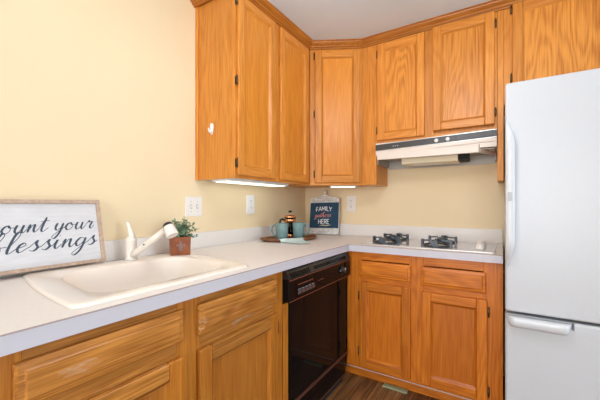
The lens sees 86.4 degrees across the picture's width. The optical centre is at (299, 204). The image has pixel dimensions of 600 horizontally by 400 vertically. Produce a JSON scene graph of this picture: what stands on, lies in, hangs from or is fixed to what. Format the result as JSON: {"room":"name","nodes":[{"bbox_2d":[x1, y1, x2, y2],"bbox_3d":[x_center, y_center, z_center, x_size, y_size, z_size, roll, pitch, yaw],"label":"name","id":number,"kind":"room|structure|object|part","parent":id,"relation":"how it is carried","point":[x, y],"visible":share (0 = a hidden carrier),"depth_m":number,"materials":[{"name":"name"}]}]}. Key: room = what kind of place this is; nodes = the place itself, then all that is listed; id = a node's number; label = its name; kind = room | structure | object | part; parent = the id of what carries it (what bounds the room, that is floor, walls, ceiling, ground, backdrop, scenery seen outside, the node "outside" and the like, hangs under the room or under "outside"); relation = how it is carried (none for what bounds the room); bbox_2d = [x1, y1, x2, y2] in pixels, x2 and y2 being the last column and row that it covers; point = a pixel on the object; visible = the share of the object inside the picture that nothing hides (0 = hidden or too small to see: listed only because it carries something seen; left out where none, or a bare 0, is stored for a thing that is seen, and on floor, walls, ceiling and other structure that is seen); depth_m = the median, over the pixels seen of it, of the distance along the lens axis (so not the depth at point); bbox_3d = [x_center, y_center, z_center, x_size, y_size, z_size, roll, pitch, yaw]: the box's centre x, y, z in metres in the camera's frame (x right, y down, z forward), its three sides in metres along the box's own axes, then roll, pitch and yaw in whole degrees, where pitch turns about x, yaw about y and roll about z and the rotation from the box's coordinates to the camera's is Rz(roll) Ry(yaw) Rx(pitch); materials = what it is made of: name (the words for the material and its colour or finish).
{"room":"kitchen","nodes":[
{"label":"kitchen","id":0,"kind":"room"},
{"bbox_2d":[0,0,304,240],"bbox_3d":[-1.964,-0.036,-0.039,0.100,2.440,7.600,0,0,32],"label":"wall","id":1,"kind":"structure","parent":0,"point":[97,97],"depth_m":1.54,"materials":[{"name":"beige paint"}]},
{"bbox_2d":[185,196,201,216],"bbox_3d":[-0.643,0.012,1.947,0.013,0.120,0.124,0,0,32],"label":"switch plate","id":2,"kind":"object","parent":1,"relation":"attached to","point":[193,205],"visible":1,"depth_m":1.94,"materials":[{"name":"white plastic"}]},
{"bbox_2d":[246,195,253,213],"bbox_3d":[-0.367,0.000,2.389,0.008,0.140,0.088,0,0,32],"label":"light switch","id":3,"kind":"object","parent":1,"relation":"attached to","point":[249,198],"visible":1,"depth_m":2.38,"materials":[{"name":"white plastic"}]},
{"bbox_2d":[0,223,502,276],"bbox_3d":[0.072,0.220,1.597,1.596,0.097,2.459,0,0,32],"label":"backsplash","id":4,"kind":"structure","parent":1,"relation":"attached to","point":[114,249],"depth_m":2.27,"materials":[{"name":"laminate"}]},
{"bbox_2d":[195,0,308,185],"bbox_3d":[-0.275,-0.683,2.221,0.340,1.066,0.832,0,0,32],"label":"upper cabinet","id":5,"kind":"object","parent":1,"relation":"attached to","point":[252,75],"visible":0.98,"depth_m":1.94,"materials":[{"name":"brown wood"}]},
{"bbox_2d":[208,123,213,134],"bbox_3d":[-0.526,-0.448,1.880,0.027,0.070,0.027,0,0,32],"label":"hook","id":6,"kind":"object","parent":5,"relation":"attached to","point":[210,130],"visible":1,"depth_m":1.88,"materials":[{"name":"white plastic"}]},
{"bbox_2d":[212,178,287,186],"bbox_3d":[-0.316,-0.150,2.209,0.140,0.024,0.640,0,0,32],"label":"light","id":7,"kind":"object","parent":5,"relation":"attached to","point":[230,180],"visible":0.84,"depth_m":2.10,"materials":[{"name":"white plastic"}]},
{"bbox_2d":[218,181,282,186],"bbox_3d":[-0.316,-0.140,2.209,0.110,0.004,0.600,0,0,32],"label":"diffuser","id":8,"kind":"object","parent":7,"relation":"attached to","point":[259,183],"depth_m":2.18,"materials":[{"name":"white plastic"}]},
{"bbox_3d":[-0.257,-0.681,1.950,0.019,1.026,0.350,0,0,32],"label":"door","id":9,"kind":"part","parent":5,"relation":"part of","materials":[{"name":"brown wood"}]},
{"bbox_3d":[-0.263,-0.681,1.953,0.006,0.920,0.244,0,0,32],"label":"panel","id":10,"kind":"part","parent":5,"relation":"part of","materials":[{"name":"brown wood"}]},
{"bbox_3d":[-0.155,-0.683,2.149,0.019,1.066,0.825,0,0,32],"label":"frame","id":11,"kind":"part","parent":5,"relation":"part of","materials":[{"name":"brown wood"}]},
{"bbox_3d":[-0.035,-0.681,2.302,0.019,1.026,0.369,0,0,32],"label":"door","id":12,"kind":"part","parent":5,"relation":"part of","materials":[{"name":"brown wood"}]},
{"bbox_3d":[-0.040,-0.681,2.305,0.006,0.920,0.263,0,0,32],"label":"panel","id":13,"kind":"part","parent":5,"relation":"part of","materials":[{"name":"brown wood"}]},
{"bbox_2d":[190,0,524,49],"bbox_3d":[0.546,-1.230,2.075,2.417,0.052,0.794,0,0,2],"label":"crown molding","id":14,"kind":"structure","parent":5,"relation":"attached to","point":[265,6],"depth_m":2.19,"materials":[{"name":"brown wood"}]},
{"bbox_2d":[284,49,365,187],"bbox_3d":[0.215,-0.683,2.684,0.679,1.066,0.468,0,0,32],"label":"upper cabinet","id":15,"kind":"object","parent":1,"relation":"attached to","point":[335,75],"visible":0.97,"depth_m":2.47,"materials":[{"name":"brown wood"}]},
{"bbox_3d":[0.279,-0.683,2.490,0.404,1.066,0.019,0,0,4],"label":"frame","id":16,"kind":"part","parent":15,"relation":"part of","materials":[{"name":"brown wood"}]},
{"bbox_3d":[0.290,-0.681,2.469,0.346,1.022,0.019,0,0,4],"label":"door","id":17,"kind":"part","parent":15,"relation":"part of","materials":[{"name":"brown wood"}]},
{"bbox_3d":[0.290,-0.681,2.475,0.240,0.916,0.006,0,0,4],"label":"panel","id":18,"kind":"part","parent":15,"relation":"part of","materials":[{"name":"brown wood"}]},
{"bbox_2d":[330,185,356,187],"bbox_3d":[0.348,-0.147,2.586,0.210,0.018,0.100,0,0,4],"label":"light","id":19,"kind":"object","parent":15,"relation":"attached to","point":[331,186],"visible":1,"depth_m":2.54,"materials":[{"name":"white plastic"}]},
{"bbox_2d":[268,0,490,39],"bbox_3d":[1.031,-1.306,-1.987,7.244,0.100,7.700,0,0,32],"label":"ceiling","id":20,"kind":"structure","parent":0,"point":[319,19],"depth_m":2.09,"materials":[{"name":"paint"}]},
{"bbox_2d":[305,115,504,375],"bbox_3d":[3.058,-0.036,1.227,7.044,2.440,0.100,0,0,32],"label":"wall","id":21,"kind":"structure","parent":0,"point":[464,196],"depth_m":2.46,"materials":[{"name":"beige paint"}]},
{"bbox_2d":[347,196,355,211],"bbox_3d":[0.450,-0.006,2.808,0.088,0.140,0.008,0,0,32],"label":"outlet","id":22,"kind":"object","parent":21,"relation":"attached to","point":[351,200],"visible":1,"depth_m":2.80,"materials":[{"name":"white plastic"}]},
{"bbox_2d":[362,11,496,186],"bbox_3d":[0.925,-0.683,2.338,0.885,1.066,0.296,0,0,32],"label":"upper cabinet","id":23,"kind":"object","parent":21,"relation":"attached to","point":[441,80],"visible":0.94,"depth_m":2.21,"materials":[{"name":"brown wood"}]},
{"bbox_3d":[0.603,-0.683,2.553,0.112,1.066,0.276,0,0,32],"label":"filler panel","id":24,"kind":"part","parent":23,"relation":"part of","materials":[{"name":"brown wood"}]},
{"bbox_3d":[0.722,-0.837,2.302,0.333,0.718,0.019,0,0,32],"label":"door","id":25,"kind":"part","parent":23,"relation":"part of","materials":[{"name":"brown wood"}]},
{"bbox_3d":[0.726,-0.837,2.308,0.227,0.612,0.006,0,0,32],"label":"panel","id":26,"kind":"part","parent":23,"relation":"part of","materials":[{"name":"brown wood"}]},
{"bbox_3d":[0.909,-0.836,2.208,0.773,0.760,0.019,0,0,32],"label":"frame","id":27,"kind":"part","parent":23,"relation":"part of","materials":[{"name":"brown wood"}]},
{"bbox_3d":[1.064,-0.853,2.094,0.254,0.596,0.006,0,0,32],"label":"panel","id":28,"kind":"part","parent":23,"relation":"part of","materials":[{"name":"brown wood"}]},
{"bbox_3d":[1.061,-0.853,2.088,0.360,0.702,0.019,0,0,32],"label":"door","id":29,"kind":"part","parent":23,"relation":"part of","materials":[{"name":"brown wood"}]},
{"bbox_2d":[376,129,496,169],"bbox_3d":[0.967,-0.377,2.300,0.769,0.182,0.316,0,0,32],"label":"range hood","id":30,"kind":"object","parent":21,"relation":"attached to","point":[477,147],"visible":0.98,"depth_m":2.20,"materials":[{"name":"beige metal"}]},
{"bbox_3d":[1.109,-0.438,2.036,0.195,0.033,0.001,0,0,32],"label":"vent panel","id":31,"kind":"part","parent":30,"relation":"part of","materials":[{"name":"grey metal"}]},
{"bbox_2d":[497,0,599,182],"bbox_3d":[1.554,-0.683,1.941,0.600,1.066,0.296,0,0,32],"label":"upper cabinet","id":32,"kind":"object","parent":21,"relation":"attached to","point":[536,39],"visible":0.73,"depth_m":1.87,"materials":[{"name":"brown wood"}]},
{"bbox_3d":[1.319,-0.683,2.101,0.032,1.066,0.276,0,0,32],"label":"panel","id":33,"kind":"part","parent":32,"relation":"part of","materials":[{"name":"brown wood"}]},
{"bbox_3d":[1.505,-0.916,1.832,0.566,0.600,0.019,0,0,32],"label":"frame","id":34,"kind":"part","parent":32,"relation":"part of","materials":[{"name":"brown wood"}]},
{"bbox_3d":[1.488,-0.931,1.819,0.462,0.570,0.019,0,0,32],"label":"door","id":35,"kind":"part","parent":32,"relation":"part of","materials":[{"name":"brown wood"}]},
{"bbox_3d":[1.491,-0.931,1.825,0.360,0.468,0.006,0,0,32],"label":"panel","id":36,"kind":"part","parent":32,"relation":"part of","materials":[{"name":"brown wood"}]},
{"bbox_2d":[326,338,504,399],"bbox_3d":[1.015,1.234,-1.918,7.144,0.100,7.600,0,0,32],"label":"floor","id":37,"kind":"structure","parent":0,"point":[353,386],"depth_m":2.01,"materials":[{"name":"brown wood"}]},
{"bbox_2d":[0,272,287,399],"bbox_3d":[-0.641,0.748,1.284,0.711,0.872,1.128,0,0,32],"label":"base cabinet","id":38,"kind":"object","parent":37,"relation":"on","point":[231,343],"visible":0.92,"depth_m":1.02,"materials":[{"name":"brown wood"}]},
{"bbox_3d":[-0.497,0.395,0.865,0.020,0.102,0.430,0,0,32],"label":"drawer","id":39,"kind":"part","parent":38,"relation":"part of","materials":[{"name":"brown wood"}]},
{"bbox_3d":[-0.497,0.777,0.866,0.019,0.563,0.430,0,0,32],"label":"door","id":40,"kind":"part","parent":38,"relation":"part of","materials":[{"name":"brown wood"}]},
{"bbox_3d":[-0.503,0.777,0.869,0.006,0.451,0.318,0,0,32],"label":"panel","id":41,"kind":"part","parent":38,"relation":"part of","materials":[{"name":"brown wood"}]},
{"bbox_3d":[-0.227,0.399,1.293,0.020,0.106,0.455,0,0,32],"label":"drawer","id":42,"kind":"part","parent":38,"relation":"part of","materials":[{"name":"brown wood"}]},
{"bbox_3d":[-0.228,0.780,1.292,0.019,0.557,0.453,0,0,32],"label":"door","id":43,"kind":"part","parent":38,"relation":"part of","materials":[{"name":"brown wood"}]},
{"bbox_3d":[-0.234,0.780,1.296,0.006,0.445,0.341,0,0,32],"label":"panel","id":44,"kind":"part","parent":38,"relation":"part of","materials":[{"name":"brown wood"}]},
{"bbox_2d":[0,223,502,356],"bbox_3d":[0.072,0.242,1.597,1.596,0.140,2.459,0,0,32],"label":"countertop","id":45,"kind":"structure","parent":38,"relation":"on","point":[28,318],"depth_m":1.51,"materials":[{"name":"laminate"}]},
{"bbox_2d":[0,199,105,275],"bbox_3d":[-1.067,0.118,1.190,0.085,0.276,0.620,0,0,32],"label":"wall sign","id":46,"kind":"object","parent":45,"relation":"on","point":[36,235],"visible":1,"depth_m":1.28,"materials":[{"name":"white wood"}]},
{"bbox_2d":[23,253,247,308],"bbox_3d":[-0.621,0.345,1.285,0.590,0.173,0.753,0,0,32],"label":"sink","id":47,"kind":"object","parent":45,"relation":"in","point":[78,287],"visible":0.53,"depth_m":1.29,"materials":[{"name":"beige ceramic"}]},
{"bbox_2d":[169,218,198,255],"bbox_3d":[-0.623,0.159,1.668,0.178,0.196,0.180,0,0,23],"label":"plant pot","id":48,"kind":"object","parent":47,"relation":"on","point":[180,244],"visible":0.75,"depth_m":1.63,"materials":[{"name":"brown ceramic"}]},
{"bbox_3d":[-0.626,0.211,1.665,0.100,0.094,0.100,0,0,-26],"label":"pot","id":49,"kind":"part","parent":48,"relation":"part of","materials":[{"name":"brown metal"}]},
{"bbox_2d":[124,221,177,260],"bbox_3d":[-0.676,0.166,1.445,0.306,0.183,0.058,0,0,24],"label":"faucet","id":50,"kind":"object","parent":45,"relation":"on","point":[132,251],"visible":1,"depth_m":1.46,"materials":[{"name":"beige plastic"}]},
{"bbox_3d":[-0.788,0.120,1.492,0.040,0.085,0.039,0,0,32],"label":"lever","id":51,"kind":"part","parent":50,"relation":"part of","materials":[{"name":"beige plastic"}]},
{"bbox_3d":[-0.689,0.176,1.450,0.223,0.152,0.035,0,0,24],"label":"spout","id":52,"kind":"part","parent":50,"relation":"part of","materials":[{"name":"beige plastic"}]},
{"bbox_2d":[260,234,316,241],"bbox_3d":[-0.079,0.255,2.438,0.495,0.028,0.280,0,0,-36],"label":"serving tray","id":53,"kind":"object","parent":45,"relation":"on","point":[311,236],"visible":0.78,"depth_m":2.41,"materials":[{"name":"brown wood"}]},
{"bbox_2d":[271,223,287,238],"bbox_3d":[-0.153,0.199,2.379,0.135,0.121,0.093,0,0,9],"label":"mug","id":54,"kind":"object","parent":53,"relation":"on","point":[281,228],"visible":0.89,"depth_m":2.34,"materials":[{"name":"teal ceramic"}]},
{"bbox_2d":[279,210,295,237],"bbox_3d":[-0.092,0.153,2.546,0.130,0.212,0.098,0,0,-29],"label":"press","id":55,"kind":"object","parent":53,"relation":"on","point":[289,219],"visible":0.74,"depth_m":2.51,"materials":[{"name":"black glass"}]},
{"bbox_3d":[-0.077,0.186,2.554,0.091,0.146,0.091,0,0,0],"label":"frame","id":56,"kind":"part","parent":55,"relation":"part of","materials":[{"name":"orange metal"}]},
{"bbox_2d":[280,237,309,243],"bbox_3d":[-0.023,0.253,2.259,0.198,0.028,0.205,0,0,-38],"label":"napkin","id":57,"kind":"object","parent":53,"relation":"on","point":[287,240],"visible":0.98,"depth_m":2.26,"materials":[{"name":"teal fabric"}]},
{"bbox_2d":[293,222,309,237],"bbox_3d":[0.010,0.199,2.473,0.135,0.121,0.093,0,0,9],"label":"mug","id":58,"kind":"object","parent":53,"relation":"on","point":[298,227],"visible":0.94,"depth_m":2.44,"materials":[{"name":"teal ceramic"}]},
{"bbox_2d":[309,190,339,234],"bbox_3d":[0.223,0.066,2.873,0.292,0.405,0.071,0,0,30],"label":"board","id":59,"kind":"object","parent":45,"relation":"on","point":[324,209],"visible":0.99,"depth_m":2.86,"materials":[{"name":"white wood"}]},
{"bbox_3d":[0.216,0.096,2.862,0.284,0.228,0.003,-1,-9,30],"label":"navy panel","id":60,"kind":"part","parent":59,"relation":"part of","materials":[{"name":"blue wood"}]},
{"bbox_2d":[361,233,496,253],"bbox_3d":[0.871,0.244,2.164,0.784,0.050,0.492,0,0,32],"label":"cooktop","id":61,"kind":"object","parent":45,"relation":"in","point":[439,243],"visible":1,"depth_m":2.07,"materials":[{"name":"white metal"}]},
{"bbox_3d":[1.057,0.244,1.875,0.052,0.036,0.052,0,0,32],"label":"knob","id":62,"kind":"part","parent":61,"relation":"part of","materials":[{"name":"white plastic"}]},
{"bbox_2d":[282,252,349,399],"bbox_3d":[-0.099,0.751,1.982,0.620,0.866,0.725,0,0,32],"label":"dishwasher","id":63,"kind":"object","parent":37,"relation":"on","point":[314,292],"visible":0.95,"depth_m":1.78,"materials":[{"name":"black plastic"}]},
{"bbox_3d":[0.116,0.417,1.846,0.064,0.110,0.725,0,0,32],"label":"control panel","id":64,"kind":"part","parent":63,"relation":"part of","materials":[{"name":"black plastic"}]},
{"bbox_3d":[0.143,0.417,1.829,0.002,0.105,0.723,0,0,32],"label":"panel trim","id":65,"kind":"part","parent":63,"relation":"part of","materials":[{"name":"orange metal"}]},
{"bbox_3d":[0.118,0.990,1.868,0.044,0.016,0.662,0,0,32],"label":"trim","id":66,"kind":"part","parent":63,"relation":"part of","materials":[{"name":"black plastic"}]},
{"bbox_3d":[0.114,1.066,1.871,0.034,0.132,0.662,0,0,32],"label":"panel","id":67,"kind":"part","parent":63,"relation":"part of","materials":[{"name":"black"}]},
{"bbox_3d":[0.097,1.159,1.863,0.018,0.050,0.672,0,0,32],"label":"kick plate","id":68,"kind":"part","parent":63,"relation":"part of","materials":[{"name":"black"}]},
{"bbox_3d":[0.277,0.416,2.020,0.024,0.050,0.060,0,0,32],"label":"timer knob","id":69,"kind":"part","parent":63,"relation":"part of","materials":[{"name":"black plastic"}]},
{"bbox_2d":[382,383,407,393],"bbox_3d":[0.613,1.181,2.055,0.156,0.006,0.044,0,0,32],"label":"floor vent","id":70,"kind":"object","parent":37,"relation":"in","point":[385,385],"visible":1,"depth_m":2.05,"materials":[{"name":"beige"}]},
{"bbox_2d":[346,251,502,399],"bbox_3d":[0.837,0.748,2.200,0.945,0.872,0.611,0,0,32],"label":"base cabinet","id":71,"kind":"object","parent":37,"relation":"on","point":[432,327],"visible":0.92,"depth_m":1.90,"materials":[{"name":"brown wood"}]},
{"bbox_3d":[0.540,0.791,2.046,0.225,0.454,0.006,0,0,32],"label":"panel","id":72,"kind":"part","parent":71,"relation":"part of","materials":[{"name":"brown wood"}]},
{"bbox_3d":[0.537,0.424,2.040,0.333,0.104,0.020,0,0,32],"label":"drawer","id":73,"kind":"part","parent":71,"relation":"part of","materials":[{"name":"brown wood"}]},
{"bbox_3d":[0.537,0.791,2.041,0.331,0.560,0.019,0,0,32],"label":"door","id":74,"kind":"part","parent":71,"relation":"part of","materials":[{"name":"brown wood"}]},
{"bbox_3d":[0.727,1.159,2.025,0.945,0.050,0.012,0,0,32],"label":"shoe moulding","id":75,"kind":"part","parent":71,"relation":"part of","materials":[{"name":"brown wood"}]},
{"bbox_3d":[0.870,0.428,1.829,0.338,0.112,0.020,0,0,32],"label":"drawer","id":76,"kind":"part","parent":71,"relation":"part of","materials":[{"name":"brown wood"}]},
{"bbox_3d":[0.875,0.796,1.827,0.340,0.550,0.019,0,0,32],"label":"door","id":77,"kind":"part","parent":71,"relation":"part of","materials":[{"name":"brown wood"}]},
{"bbox_3d":[0.878,0.796,1.833,0.234,0.444,0.006,0,0,32],"label":"panel","id":78,"kind":"part","parent":71,"relation":"part of","materials":[{"name":"brown wood"}]},
{"bbox_2d":[505,68,599,399],"bbox_3d":[1.480,0.310,1.608,0.760,1.748,0.860,0,0,32],"label":"refrigerator","id":79,"kind":"object","parent":37,"relation":"on","point":[552,123],"visible":1,"depth_m":1.39,"materials":[{"name":"white metal"}]},
{"bbox_3d":[0.963,-0.051,1.462,0.037,0.700,0.060,0,0,32],"label":"door handle","id":80,"kind":"part","parent":79,"relation":"part of","materials":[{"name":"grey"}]},
{"bbox_3d":[1.049,0.531,1.409,0.234,0.046,0.044,0,0,32],"label":"drawer handle","id":81,"kind":"part","parent":79,"relation":"part of","materials":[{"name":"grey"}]},
{"bbox_3d":[1.296,0.797,1.315,0.760,0.583,0.068,0,0,32],"label":"freezer drawer","id":82,"kind":"part","parent":79,"relation":"part of","materials":[{"name":"white metal"}]}
]}

